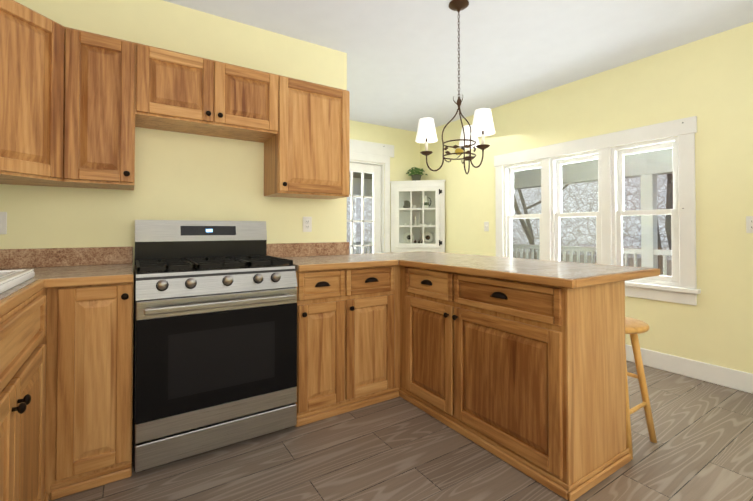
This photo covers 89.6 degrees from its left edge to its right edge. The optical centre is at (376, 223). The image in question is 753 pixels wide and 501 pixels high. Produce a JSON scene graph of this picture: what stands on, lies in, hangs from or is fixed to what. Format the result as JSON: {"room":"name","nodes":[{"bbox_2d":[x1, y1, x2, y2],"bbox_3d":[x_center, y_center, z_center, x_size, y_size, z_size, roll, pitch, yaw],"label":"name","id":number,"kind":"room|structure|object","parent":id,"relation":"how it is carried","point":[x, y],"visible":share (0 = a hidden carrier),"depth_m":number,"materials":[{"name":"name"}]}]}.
{"room":"kitchen","nodes":[
{"label":"kitchen","id":0,"kind":"room"},
{"bbox_2d":[0,0,752,417],"bbox_3d":[0.578,-0.130,1.549,4.790,2.550,6.980,1,-1,-33],"label":"wall","id":1,"kind":"structure","parent":0,"point":[708,82],"depth_m":2.73,"materials":[{"name":"yellow paint"}]},
{"bbox_2d":[0,212,6,233],"bbox_3d":[-1.943,-0.004,1.944,0.072,0.116,0.008,1,-1,-33],"label":"outlet","id":2,"kind":"object","parent":1,"relation":"attached to","point":[3,222],"visible":1,"depth_m":1.96,"materials":[{"name":"white plastic"}]},
{"bbox_2d":[0,0,83,185],"bbox_3d":[-1.750,-0.590,1.657,0.708,0.762,0.709,1,-1,-33],"label":"upper cabinet","id":3,"kind":"object","parent":1,"relation":"attached to","point":[77,107],"depth_m":1.74,"materials":[{"name":"brown wood"}]},
{"bbox_2d":[48,31,139,189],"bbox_3d":[-1.494,-0.585,2.026,0.344,0.762,0.368,1,-1,-33],"label":"upper cabinet","id":4,"kind":"object","parent":1,"relation":"attached to","point":[110,86],"depth_m":1.95,"materials":[{"name":"brown wood"}]},
{"bbox_2d":[140,44,283,142],"bbox_3d":[-1.037,-0.771,2.351,0.774,0.381,0.326,1,-1,-33],"label":"upper cabinet","id":5,"kind":"object","parent":1,"relation":"attached to","point":[180,92],"depth_m":2.22,"materials":[{"name":"brown wood"}]},
{"bbox_2d":[264,76,349,198],"bbox_3d":[-0.494,-0.576,2.701,0.520,0.762,0.326,1,-1,-33],"label":"upper cabinet","id":6,"kind":"object","parent":1,"relation":"attached to","point":[310,156],"depth_m":2.56,"materials":[{"name":"brown wood"}]},
{"bbox_2d":[303,217,311,231],"bbox_3d":[-0.523,0.004,2.866,0.072,0.116,0.008,1,-1,-33],"label":"outlet","id":7,"kind":"object","parent":1,"relation":"attached to","point":[307,224],"visible":1,"depth_m":2.86,"materials":[{"name":"white plastic"}]},
{"bbox_2d":[347,162,380,253],"bbox_3d":[-0.242,0.189,5.056,0.732,2.000,0.102,1,-1,-33],"label":"glazed door","id":8,"kind":"structure","parent":1,"relation":"in","point":[374,170],"depth_m":5.16,"materials":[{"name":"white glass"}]},
{"bbox_2d":[350,139,393,252],"bbox_3d":[-0.249,0.045,5.070,1.100,2.300,0.171,1,-1,-33],"label":"door frame","id":9,"kind":"structure","parent":1,"relation":"attached to","point":[370,153],"depth_m":5.23,"materials":[{"name":"white wood"}]},
{"bbox_2d":[484,222,488,230],"bbox_3d":[1.314,0.033,4.541,0.014,0.116,0.072,1,-1,-33],"label":"light switch","id":10,"kind":"object","parent":1,"relation":"attached to","point":[486,226],"visible":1,"depth_m":4.54,"materials":[{"name":"white plastic"}]},
{"bbox_2d":[494,116,700,305],"bbox_3d":[1.931,-0.087,3.660,0.171,1.425,1.908,1,-1,-33],"label":"window","id":11,"kind":"structure","parent":1,"relation":"in","point":[610,213],"depth_m":3.36,"materials":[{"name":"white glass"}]},
{"bbox_2d":[625,344,752,393],"bbox_3d":[2.625,1.091,2.503,0.019,0.135,6.100,1,-1,-33],"label":"baseboard","id":12,"kind":"structure","parent":1,"relation":"attached to","point":[725,376],"depth_m":2.83,"materials":[{"name":"white wood"}]},
{"bbox_2d":[746,216,752,232],"bbox_3d":[2.580,0.005,2.597,0.008,0.116,0.072,1,-1,-33],"label":"outlet","id":13,"kind":"object","parent":1,"relation":"attached to","point":[749,224],"visible":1,"depth_m":2.61,"materials":[{"name":"white plastic"}]},
{"bbox_2d":[49,360,752,500],"bbox_3d":[0.578,1.185,1.531,4.790,0.080,6.980,1,-1,-33],"label":"floor","id":14,"kind":"structure","parent":0,"point":[399,448],"depth_m":1.82,"materials":[{"name":"brown wood"}]},
{"bbox_2d":[0,248,63,500],"bbox_3d":[-0.940,0.511,0.350,0.660,1.234,3.757,1,-1,-33],"label":"base unit","id":15,"kind":"object","parent":14,"relation":"on","point":[29,278],"depth_m":1.29,"materials":[{"name":"brown wood"}]},
{"bbox_2d":[0,242,659,316],"bbox_3d":[0.131,0.186,1.063,3.229,0.136,3.779,1,-1,-33],"label":"countertop","id":16,"kind":"structure","parent":15,"relation":"on","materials":[{"name":"stone"}]},
{"bbox_2d":[56,247,132,498],"bbox_3d":[-1.390,0.640,1.902,0.279,1.020,0.661,1,-1,-33],"label":"base unit","id":17,"kind":"object","parent":14,"relation":"on","point":[94,327],"depth_m":1.65,"materials":[{"name":"brown wood"}]},
{"bbox_2d":[133,220,296,471],"bbox_3d":[-0.921,0.565,2.154,0.763,1.178,0.717,1,-1,-33],"label":"gas range","id":18,"kind":"object","parent":14,"relation":"on","point":[215,334],"visible":1,"depth_m":1.91,"materials":[{"name":"grey metal"}]},
{"bbox_2d":[267,242,395,426],"bbox_3d":[-0.337,0.650,2.596,0.680,1.020,0.679,1,-1,-33],"label":"base unit","id":19,"kind":"object","parent":14,"relation":"on","point":[346,302],"depth_m":2.33,"materials":[{"name":"brown wood"}]},
{"bbox_2d":[390,167,444,252],"bbox_3d":[0.556,0.193,5.185,0.553,2.007,0.557,1,-1,-33],"label":"tall cabinet","id":20,"kind":"object","parent":14,"relation":"on","point":[417,213],"visible":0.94,"depth_m":5.23,"materials":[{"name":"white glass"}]},
{"bbox_2d":[406,167,426,180],"bbox_3d":[0.563,-0.699,5.374,0.293,0.218,0.269,1,-1,-33],"label":"plant","id":21,"kind":"object","parent":20,"relation":"on","point":[416,176],"depth_m":5.32,"materials":[{"name":"green plant"}]},
{"bbox_2d":[396,251,659,500],"bbox_3d":[0.615,0.651,2.511,0.825,1.017,1.860,1,-1,-33],"label":"base unit","id":22,"kind":"object","parent":14,"relation":"on","point":[519,364],"depth_m":1.80,"materials":[{"name":"brown wood"}]},
{"bbox_2d":[625,317,656,458],"bbox_3d":[1.280,0.839,2.051,0.324,0.632,0.324,1,-1,-33],"label":"stool","id":23,"kind":"object","parent":14,"relation":"on","point":[634,328],"visible":0.33,"depth_m":2.00,"materials":[{"name":"brown wood"}]},
{"bbox_2d":[163,0,752,131],"bbox_3d":[0.578,-1.455,1.568,4.790,0.100,6.980,1,-1,-33],"label":"ceiling","id":24,"kind":"structure","parent":0,"point":[403,69],"depth_m":2.84,"materials":[{"name":"white paint"}]},
{"bbox_2d":[416,0,494,173],"bbox_3d":[0.551,-0.862,2.359,0.492,1.063,0.457,1,-1,-33],"label":"chandelier","id":25,"kind":"object","parent":24,"relation":"hanging from","point":[482,125],"visible":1,"depth_m":2.35,"materials":[{"name":"brown metal"}]},
{"label":"outside","id":26,"kind":"structure","parent":0,"visible":0},
{"bbox_2d":[347,174,671,259],"bbox_3d":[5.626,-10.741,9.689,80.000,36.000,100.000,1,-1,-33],"label":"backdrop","id":27,"kind":"structure","parent":26,"point":[629,199],"depth_m":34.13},
{"bbox_2d":[512,251,671,275],"bbox_3d":[7.096,2.606,16.418,90.000,0.100,100.000,1,-1,-33],"label":"ground","id":28,"kind":"structure","parent":26,"point":[669,263],"depth_m":29.06,"materials":[{"name":"grey"}]},
{"bbox_2d":[514,173,672,274],"bbox_3d":[3.897,-4.753,11.305,22.020,14.531,27.069,1,-1,-33],"label":"trees","id":29,"kind":"object","parent":28,"relation":"on","point":[667,217],"depth_m":10.81,"materials":[{"name":"grey plant"}]},
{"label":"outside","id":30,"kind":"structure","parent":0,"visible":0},
{"bbox_2d":[349,148,672,275],"bbox_3d":[1.593,0.139,3.934,5.166,2.520,13.000,1,-1,-33],"label":"porch","id":31,"kind":"object","parent":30,"point":[645,171],"depth_m":5.27,"materials":[{"name":"white wood"}]}
]}

